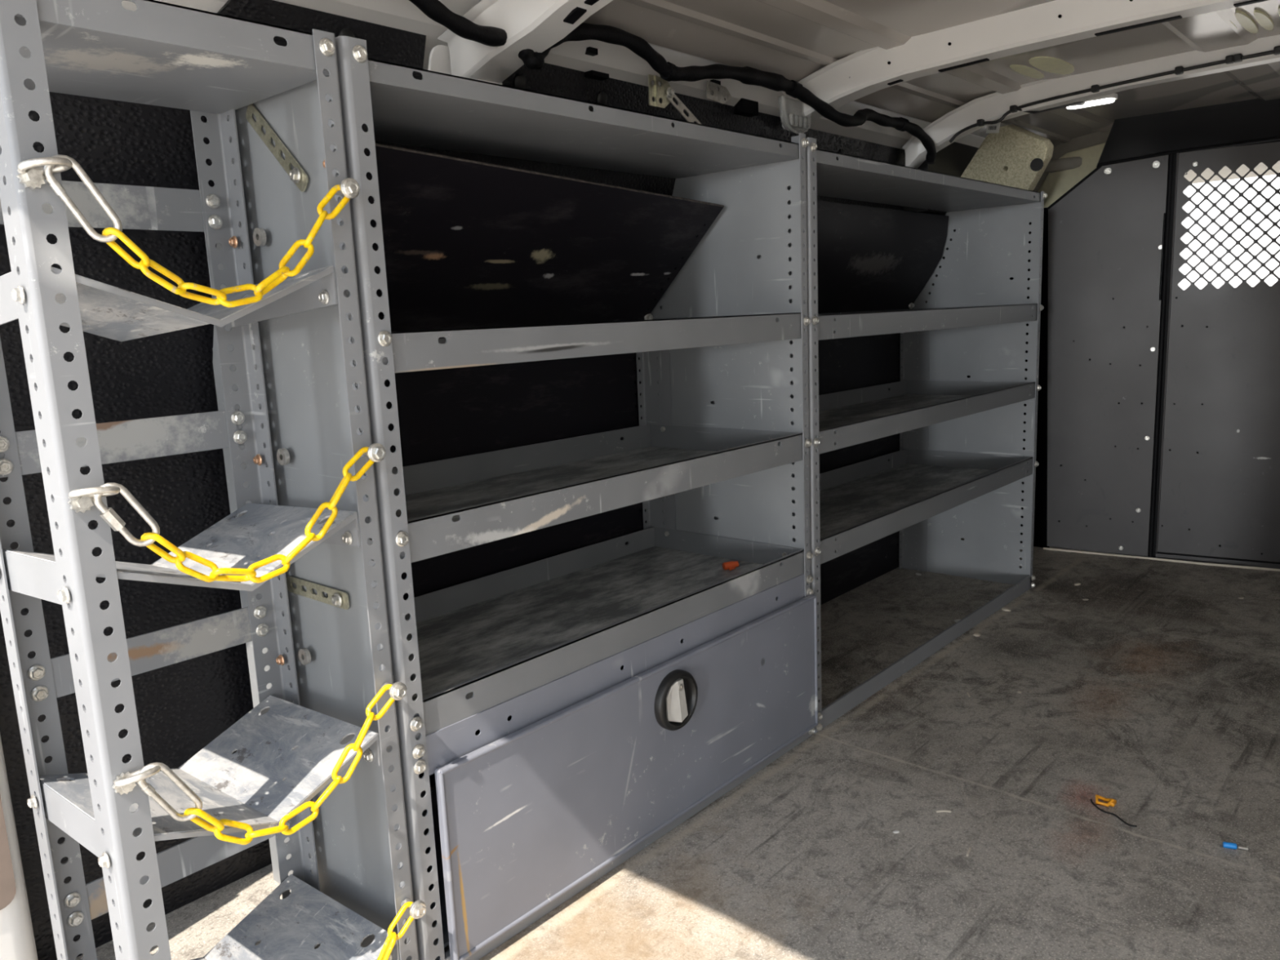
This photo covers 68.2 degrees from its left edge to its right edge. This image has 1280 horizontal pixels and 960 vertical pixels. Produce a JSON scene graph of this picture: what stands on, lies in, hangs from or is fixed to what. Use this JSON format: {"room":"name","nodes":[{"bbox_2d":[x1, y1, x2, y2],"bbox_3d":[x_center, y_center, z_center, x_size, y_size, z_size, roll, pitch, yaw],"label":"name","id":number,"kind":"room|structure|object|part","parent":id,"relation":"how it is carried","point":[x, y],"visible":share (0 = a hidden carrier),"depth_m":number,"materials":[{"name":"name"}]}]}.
{"room":"vehicle interior","nodes":[
{"label":"vehicle interior","id":0,"kind":"room"},
{"bbox_2d":[0,0,1034,959],"bbox_3d":[0.312,-0.254,2.333,0.255,1.395,3.920,6,13,41],"label":"wall","id":1,"kind":"structure","parent":0,"point":[182,707],"depth_m":1.33,"materials":[{"name":"black paint"}]},
{"bbox_2d":[0,735,38,959],"bbox_3d":[-0.921,0.086,1.012,0.125,1.400,0.324,6,13,41],"label":"trim","id":2,"kind":"structure","parent":1,"relation":"attached to","point":[17,941],"depth_m":1.15,"materials":[{"name":"white paint"}]},
{"bbox_3d":[-0.676,0.057,1.259,0.125,1.192,0.360,6,13,41],"label":"liner panel","id":3,"kind":"part","parent":1,"relation":"part of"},
{"bbox_3d":[-0.540,-0.587,1.218,0.032,0.084,0.100,6,13,41],"label":"liner panel","id":4,"kind":"part","parent":1,"relation":"part of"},
{"bbox_3d":[-0.452,-0.033,1.484,0.151,1.274,0.295,6,13,41],"label":"liner panel","id":5,"kind":"part","parent":1,"relation":"part of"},
{"bbox_3d":[-0.315,-0.019,1.667,0.118,1.172,0.150,6,13,41],"label":"liner panel","id":6,"kind":"part","parent":1,"relation":"part of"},
{"bbox_3d":[0.028,-0.146,2.019,0.151,1.274,0.860,6,13,41],"label":"liner panel","id":7,"kind":"part","parent":1,"relation":"part of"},
{"bbox_2d":[648,74,701,124],"bbox_3d":[0.083,-0.699,1.807,0.178,0.122,0.016,-11,13,-41],"label":"bracket","id":8,"kind":"object","parent":1,"relation":"attached to","point":[664,91],"visible":0.8,"depth_m":1.77,"materials":[{"name":"grey metal"}]},
{"bbox_3d":[0.038,-0.724,1.765,0.006,0.054,0.064,6,13,41],"label":"plate","id":9,"kind":"part","parent":8,"relation":"part of","materials":[{"name":"yellow metal"}]},
{"bbox_2d":[706,80,732,104],"bbox_3d":[0.161,-0.784,1.918,0.003,0.038,0.085,6,13,41],"label":"bracket","id":10,"kind":"object","parent":1,"relation":"attached to","point":[722,94],"visible":1,"depth_m":1.91,"materials":[{"name":"metal"}]},
{"bbox_3d":[0.735,-0.308,2.809,0.148,1.264,1.285,6,13,41],"label":"liner panel","id":11,"kind":"part","parent":1,"relation":"part of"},
{"bbox_3d":[1.084,-0.983,3.064,0.125,0.275,0.960,6,13,41],"label":"hollow rail","id":12,"kind":"part","parent":1,"relation":"part of","materials":[{"name":"grey metal"}]},
{"bbox_2d":[960,124,1053,191],"bbox_3d":[1.070,-0.932,2.775,0.262,0.210,0.094,6,13,41],"label":"trim panel","id":13,"kind":"object","parent":1,"relation":"attached to","point":[1015,157],"visible":0.83,"depth_m":2.73,"materials":[{"name":"beige plastic"}]},
{"bbox_2d":[986,121,1000,133],"bbox_3d":[1.022,-1.020,2.733,0.042,0.037,0.001,6,13,41],"label":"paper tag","id":14,"kind":"object","parent":13,"relation":"attached to","point":[992,128],"visible":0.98,"depth_m":2.73,"materials":[{"name":"white paper"}]},
{"bbox_2d":[75,537,1279,959],"bbox_3d":[0.867,0.513,1.834,1.780,0.030,3.760,6,13,41],"label":"floor","id":15,"kind":"structure","parent":0,"point":[1156,694],"depth_m":1.59,"materials":[{"name":"rubber"}]},
{"bbox_2d":[0,0,418,959],"bbox_3d":[-0.505,0.031,1.054,0.277,1.300,0.335,6,13,41],"label":"rack","id":16,"kind":"object","parent":15,"relation":"on","point":[211,65],"visible":0.98,"depth_m":1.05,"materials":[{"name":"metal"}]},
{"bbox_3d":[-0.679,0.132,1.042,0.041,1.120,0.041,6,13,41],"label":"post","id":17,"kind":"part","parent":16,"relation":"part of","materials":[{"name":"grey metal"}]},
{"bbox_3d":[-0.518,0.061,0.880,0.048,1.300,0.035,6,13,41],"label":"post","id":18,"kind":"part","parent":16,"relation":"part of","materials":[{"name":"grey metal"}]},
{"bbox_2d":[0,265,337,342],"bbox_3d":[-0.522,-0.185,1.008,0.260,0.072,0.287,6,13,41],"label":"tray","id":19,"kind":"object","parent":16,"relation":"on","point":[48,297],"depth_m":0.94,"materials":[{"name":"grey metal"}]},
{"bbox_2d":[14,0,328,114],"bbox_3d":[-0.526,-0.438,0.975,0.257,0.036,0.312,6,13,41],"label":"shelf","id":20,"kind":"object","parent":16,"relation":"attached to","point":[157,53],"depth_m":0.94,"materials":[{"name":"grey metal"}]},
{"bbox_2d":[1,502,359,605],"bbox_3d":[-0.510,0.083,1.055,0.260,0.072,0.287,6,13,41],"label":"tray","id":21,"kind":"object","parent":16,"relation":"on","point":[260,531],"depth_m":1.04,"materials":[{"name":"grey metal"}]},
{"bbox_2d":[16,154,359,307],"bbox_3d":[-0.407,-0.232,0.906,0.035,0.131,0.314,6,13,41],"label":"chain","id":22,"kind":"object","parent":16,"relation":"hanging from","point":[30,174],"visible":1,"depth_m":0.87,"materials":[{"name":"yellow plastic"},{"name":"zinc steel"}]},
{"bbox_2d":[38,695,381,857],"bbox_3d":[-0.499,0.345,1.101,0.260,0.072,0.287,6,13,41],"label":"tray","id":23,"kind":"object","parent":16,"relation":"on","point":[246,785],"depth_m":1.10,"materials":[{"name":"grey metal"}]},
{"bbox_2d":[67,443,386,582],"bbox_3d":[-0.394,0.043,0.956,0.035,0.126,0.315,6,13,41],"label":"chain","id":24,"kind":"object","parent":16,"relation":"hanging from","point":[80,500],"visible":1,"depth_m":0.92,"materials":[{"name":"yellow plastic"},{"name":"zinc steel"}]},
{"bbox_3d":[-0.498,0.089,1.245,0.039,1.120,0.037,6,13,41],"label":"post","id":25,"kind":"part","parent":16,"relation":"part of","materials":[{"name":"grey metal"}]},
{"bbox_2d":[111,681,406,844],"bbox_3d":[-0.382,0.317,1.005,0.035,0.133,0.313,6,13,41],"label":"chain","id":26,"kind":"object","parent":16,"relation":"hanging from","point":[125,783],"visible":1,"depth_m":0.98,"materials":[{"name":"yellow plastic"},{"name":"zinc steel"}]},
{"bbox_2d":[382,681,400,699],"bbox_3d":[-0.290,0.244,1.105,0.025,0.021,0.021,6,13,41],"label":"bolt","id":27,"kind":"object","parent":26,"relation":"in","point":[394,690],"depth_m":1.09,"materials":[{"name":"metal"}]},
{"bbox_2d":[253,227,266,246],"bbox_3d":[-0.471,-0.301,1.169,0.022,0.022,0.006,6,13,41],"label":"washer","id":28,"kind":"object","parent":16,"relation":"in","point":[259,233],"depth_m":1.17,"materials":[{"name":"metal"}]},
{"bbox_2d":[276,448,289,465],"bbox_3d":[-0.459,-0.030,1.216,0.022,0.022,0.006,6,13,41],"label":"washer","id":29,"kind":"object","parent":16,"relation":"in","point":[282,454],"depth_m":1.21,"materials":[{"name":"metal"}]},
{"bbox_2d":[191,874,399,959],"bbox_3d":[-0.488,0.608,1.146,0.260,0.072,0.287,6,13,41],"label":"tray","id":30,"kind":"object","parent":16,"relation":"on","point":[291,927],"depth_m":1.23,"materials":[{"name":"grey metal"}]},
{"bbox_2d":[298,648,311,665],"bbox_3d":[-0.448,0.236,1.263,0.022,0.022,0.006,6,13,41],"label":"washer","id":31,"kind":"object","parent":16,"relation":"in","point":[304,656],"depth_m":1.26,"materials":[{"name":"metal"}]},
{"bbox_2d":[335,177,351,199],"bbox_3d":[-0.315,-0.309,1.007,0.025,0.021,0.021,6,13,41],"label":"bolt","id":32,"kind":"object","parent":16,"relation":"in","point":[344,188],"depth_m":0.99,"materials":[{"name":"metal"}]},
{"bbox_3d":[-0.319,0.092,1.100,0.033,1.147,0.026,6,13,41],"label":"post","id":33,"kind":"part","parent":16,"relation":"part of","materials":[{"name":"grey metal"}]},
{"bbox_2d":[363,443,375,462],"bbox_3d":[-0.301,-0.031,1.058,0.025,0.021,0.021,6,13,41],"label":"bolt","id":34,"kind":"object","parent":16,"relation":"in","point":[370,451],"depth_m":1.04,"materials":[{"name":"metal"}]},
{"bbox_2d":[377,898,426,959],"bbox_3d":[-0.369,0.592,1.053,0.035,0.133,0.311,6,13,41],"label":"chain","id":35,"kind":"object","parent":16,"relation":"hanging from","point":[417,908],"visible":1,"depth_m":1.14,"materials":[{"name":"plastic"}]},
{"bbox_2d":[403,898,422,917],"bbox_3d":[-0.278,0.520,1.153,0.025,0.021,0.021,6,13,41],"label":"bolt","id":36,"kind":"object","parent":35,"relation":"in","point":[415,908],"depth_m":1.14,"materials":[{"name":"metal"}]},
{"bbox_2d":[212,35,817,959],"bbox_3d":[-0.130,0.002,1.573,0.440,1.147,0.934,6,13,41],"label":"shelving unit","id":37,"kind":"object","parent":15,"relation":"on","point":[506,313],"visible":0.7,"depth_m":1.48,"materials":[{"name":"grey metal"}]},
{"bbox_3d":[-0.444,0.083,1.243,0.397,1.128,0.002,6,13,41],"label":"panel","id":38,"kind":"part","parent":37,"relation":"part of","materials":[{"name":"grey metal"}]},
{"bbox_3d":[-0.296,0.089,1.117,0.045,1.147,0.020,-2,10,0],"label":"post","id":39,"kind":"part","parent":37,"relation":"part of","materials":[{"name":"grey metal"}]},
{"bbox_3d":[-0.120,-0.530,1.452,0.289,0.024,0.918,6,13,41],"label":"shelf","id":40,"kind":"part","parent":37,"relation":"part of","materials":[{"name":"grey metal"}]},
{"bbox_3d":[-0.144,-0.231,1.537,0.387,0.047,0.918,6,13,41],"label":"shelf","id":41,"kind":"part","parent":37,"relation":"part of","materials":[{"name":"grey metal"}]},
{"bbox_3d":[-0.135,-0.009,1.575,0.387,0.050,0.918,6,13,41],"label":"shelf","id":42,"kind":"part","parent":37,"relation":"part of","materials":[{"name":"grey metal"}]},
{"bbox_3d":[-0.126,0.212,1.614,0.387,0.046,0.918,6,13,41],"label":"shelf","id":43,"kind":"part","parent":37,"relation":"part of","materials":[{"name":"grey metal"}]},
{"bbox_3d":[0.025,0.275,1.498,0.002,0.052,0.890,6,13,41],"label":"locker rail","id":44,"kind":"part","parent":37,"relation":"part of","materials":[{"name":"grey metal"}]},
{"bbox_3d":[0.047,0.423,1.526,0.010,0.268,0.894,6,13,41],"label":"locker door","id":45,"kind":"part","parent":37,"relation":"part of","materials":[{"name":"grey paint"}]},
{"bbox_3d":[0.042,0.079,2.047,0.076,0.820,0.021,6,13,41],"label":"post","id":46,"kind":"part","parent":37,"relation":"part of","materials":[{"name":"grey metal"}]},
{"bbox_3d":[0.166,-0.061,1.922,0.397,1.128,0.002,6,13,41],"label":"panel","id":47,"kind":"part","parent":37,"relation":"part of","materials":[{"name":"grey metal"}]},
{"bbox_2d":[722,560,738,570],"bbox_3d":[0.180,0.169,1.864,0.031,0.016,0.019,-6,10,-18],"label":"connector","id":48,"kind":"object","parent":37,"relation":"on","point":[731,565],"visible":1,"depth_m":1.86,"materials":[{"name":"orange plastic"}]},
{"bbox_3d":[0.297,-0.198,1.767,0.031,0.855,0.023,6,13,41],"label":"post","id":49,"kind":"part","parent":37,"relation":"part of","materials":[{"name":"grey metal"}]},
{"bbox_2d":[657,137,1047,733],"bbox_3d":[0.580,-0.167,2.385,0.428,1.143,1.234,6,13,41],"label":"shelving unit","id":50,"kind":"object","parent":15,"relation":"on","point":[922,460],"visible":0.65,"depth_m":2.67,"materials":[{"name":"metal"}]},
{"bbox_3d":[0.178,-0.062,1.936,0.397,1.125,0.002,6,13,41],"label":"panel","id":51,"kind":"part","parent":50,"relation":"part of","materials":[{"name":"grey metal"}]},
{"bbox_3d":[0.325,-0.057,1.816,0.031,1.143,0.025,6,13,41],"label":"post","id":52,"kind":"part","parent":50,"relation":"part of","materials":[{"name":"grey metal"}]},
{"bbox_3d":[0.858,-0.114,2.958,0.086,0.820,0.021,6,13,41],"label":"post","id":53,"kind":"part","parent":50,"relation":"part of","materials":[{"name":"grey metal"}]},
{"bbox_3d":[0.591,0.036,2.416,0.394,0.049,1.214,6,13,41],"label":"shelf","id":54,"kind":"part","parent":50,"relation":"part of","materials":[{"name":"grey metal"}]},
{"bbox_3d":[0.582,-0.179,2.379,0.394,0.045,1.214,6,13,41],"label":"shelf","id":55,"kind":"part","parent":50,"relation":"part of","materials":[{"name":"grey metal"}]},
{"bbox_3d":[0.572,-0.395,2.341,0.394,0.047,1.214,6,13,41],"label":"shelf","id":56,"kind":"part","parent":50,"relation":"part of","materials":[{"name":"grey metal"}]},
{"bbox_3d":[0.607,-0.696,2.247,0.267,0.024,1.214,6,13,41],"label":"shelf","id":57,"kind":"part","parent":50,"relation":"part of","materials":[{"name":"grey metal"}]},
{"bbox_3d":[0.751,0.392,2.361,0.033,0.038,1.204,6,13,41],"label":"floor rail","id":58,"kind":"part","parent":50,"relation":"part of","materials":[{"name":"grey metal"}]},
{"bbox_3d":[0.979,-0.249,2.837,0.407,1.118,0.002,6,13,41],"label":"panel","id":59,"kind":"part","parent":50,"relation":"part of","materials":[{"name":"grey metal"}]},
{"bbox_3d":[1.121,-0.238,2.704,0.031,1.130,0.023,6,13,41],"label":"post","id":60,"kind":"part","parent":50,"relation":"part of","materials":[{"name":"grey metal"}]},
{"bbox_2d":[936,809,951,812],"bbox_3d":[0.508,0.554,1.580,0.024,0.004,0.003,-2,10,3],"label":"wood splinter","id":61,"kind":"object","parent":15,"relation":"on","point":[942,811],"visible":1,"depth_m":1.58,"materials":[{"name":"beige wood"}]},
{"bbox_2d":[973,632,980,636],"bbox_3d":[0.861,0.395,2.413,0.016,0.004,0.024,4,12,32],"label":"chip","id":62,"kind":"object","parent":15,"relation":"on","point":[976,634],"visible":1,"depth_m":2.41,"materials":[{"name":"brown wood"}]},
{"bbox_2d":[1001,607,1010,611],"bbox_3d":[1.007,0.356,2.599,0.028,0.005,0.021,6,13,41],"label":"chip","id":63,"kind":"object","parent":15,"relation":"on","point":[1002,608],"visible":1,"depth_m":2.59,"materials":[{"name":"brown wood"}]},
{"bbox_2d":[1095,794,1116,806],"bbox_3d":[0.780,0.537,1.585,0.031,0.013,0.025,6,13,41],"label":"clip","id":64,"kind":"object","parent":15,"relation":"on","point":[1112,802],"visible":1,"depth_m":1.58,"materials":[{"name":"plastic"}]},
{"bbox_2d":[1089,798,1137,826],"bbox_3d":[0.773,0.548,1.554,0.014,0.004,0.095,-6,10,-19],"label":"scrap","id":65,"kind":"object","parent":15,"relation":"on","point":[1091,799],"visible":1,"depth_m":1.55,"materials":[{"name":"black plastic"}]},
{"bbox_2d":[1222,841,1248,850],"bbox_3d":[0.909,0.559,1.442,0.033,0.009,0.009,2,11,22],"label":"terminal","id":66,"kind":"object","parent":15,"relation":"on","point":[1227,845],"visible":1,"depth_m":1.44,"materials":[{"name":"blue plastic"}]},
{"bbox_2d":[437,0,1279,168],"bbox_3d":[0.744,-0.766,1.556,1.411,0.194,3.532,6,13,41],"label":"ceiling","id":67,"kind":"structure","parent":0,"point":[950,65],"depth_m":1.91,"materials":[{"name":"white paint"}]},
{"bbox_2d":[408,0,936,164],"bbox_3d":[0.214,-0.772,1.874,0.070,0.126,1.786,6,13,41],"label":"harness","id":68,"kind":"object","parent":67,"relation":"attached to","point":[490,36],"visible":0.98,"depth_m":1.69,"materials":[{"name":"black plastic"}]},
{"bbox_2d":[777,94,811,134],"bbox_3d":[0.342,-0.797,2.075,0.018,0.075,0.124,6,13,41],"label":"bracket","id":69,"kind":"object","parent":67,"relation":"attached to","point":[793,119],"visible":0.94,"depth_m":2.06,"materials":[{"name":"plastic"}]},
{"bbox_2d":[1066,93,1117,109],"bbox_3d":[1.194,-1.003,2.505,0.130,0.018,0.050,6,13,41],"label":"recessed light","id":70,"kind":"object","parent":67,"relation":"in","point":[1109,98],"visible":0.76,"depth_m":2.48,"materials":[{"name":"white paint"}]},
{"bbox_2d":[949,45,1279,142],"bbox_3d":[1.264,-0.925,2.284,0.973,0.095,0.231,6,13,41],"label":"cable","id":71,"kind":"object","parent":67,"relation":"attached to","point":[1236,58],"visible":1,"depth_m":2.26,"materials":[{"name":"black plastic"}]},
{"bbox_2d":[966,98,1279,571],"bbox_3d":[1.851,-0.451,2.786,1.871,1.464,0.078,4,12,34],"label":"wall","id":72,"kind":"structure","parent":0,"point":[1108,237],"depth_m":3.01,"materials":[{"name":"grey metal"}]},
{"bbox_2d":[1034,130,1110,207],"bbox_3d":[1.458,-0.999,3.025,0.220,0.329,0.681,-9,12,-33],"label":"trim","id":73,"kind":"structure","parent":72,"relation":"attached to","point":[1090,147],"depth_m":3.16,"materials":[{"name":"beige plastic"}]},
{"bbox_2d":[1057,297,1262,555],"bbox_3d":[1.938,-0.178,3.018,1.600,0.835,0.090,6,13,41],"label":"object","id":74,"kind":"structure","parent":72,"relation":"attached to","point":[1206,326],"depth_m":3.17,"materials":[{"name":"black metal"}]},
{"bbox_3d":[1.621,-0.371,2.958,0.065,1.262,0.003,4,12,32],"label":"door frame post","id":75,"kind":"part","parent":72,"relation":"part of","materials":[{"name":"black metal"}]},
{"bbox_2d":[1044,156,1279,183],"bbox_3d":[2.196,-1.080,3.100,1.370,0.038,0.950,6,13,41],"label":"trim","id":76,"kind":"structure","parent":72,"relation":"attached to","point":[1068,163],"depth_m":3.36,"materials":[{"name":"beige plastic"}]},
{"bbox_3d":[1.597,-0.682,2.889,0.006,0.260,0.006,1,10,19],"label":"gasket rod","id":77,"kind":"part","parent":72,"relation":"part of","materials":[{"name":"black rubber"}]},
{"bbox_3d":[2.024,-1.049,2.567,1.415,0.222,0.003,4,12,32],"label":"header panel","id":78,"kind":"part","parent":72,"relation":"part of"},
{"bbox_2d":[1155,142,1279,568],"bbox_3d":[1.913,-0.344,2.758,0.665,1.250,0.015,4,12,32],"label":"door","id":79,"kind":"structure","parent":72,"relation":"in","point":[1227,493],"depth_m":2.87,"materials":[{"name":"grey paint"}]},
{"bbox_3d":[1.942,0.260,2.868,0.664,0.020,0.003,4,12,32],"label":"sill","id":80,"kind":"part","parent":79,"relation":"part of","materials":[{"name":"grey paint"}]}
]}

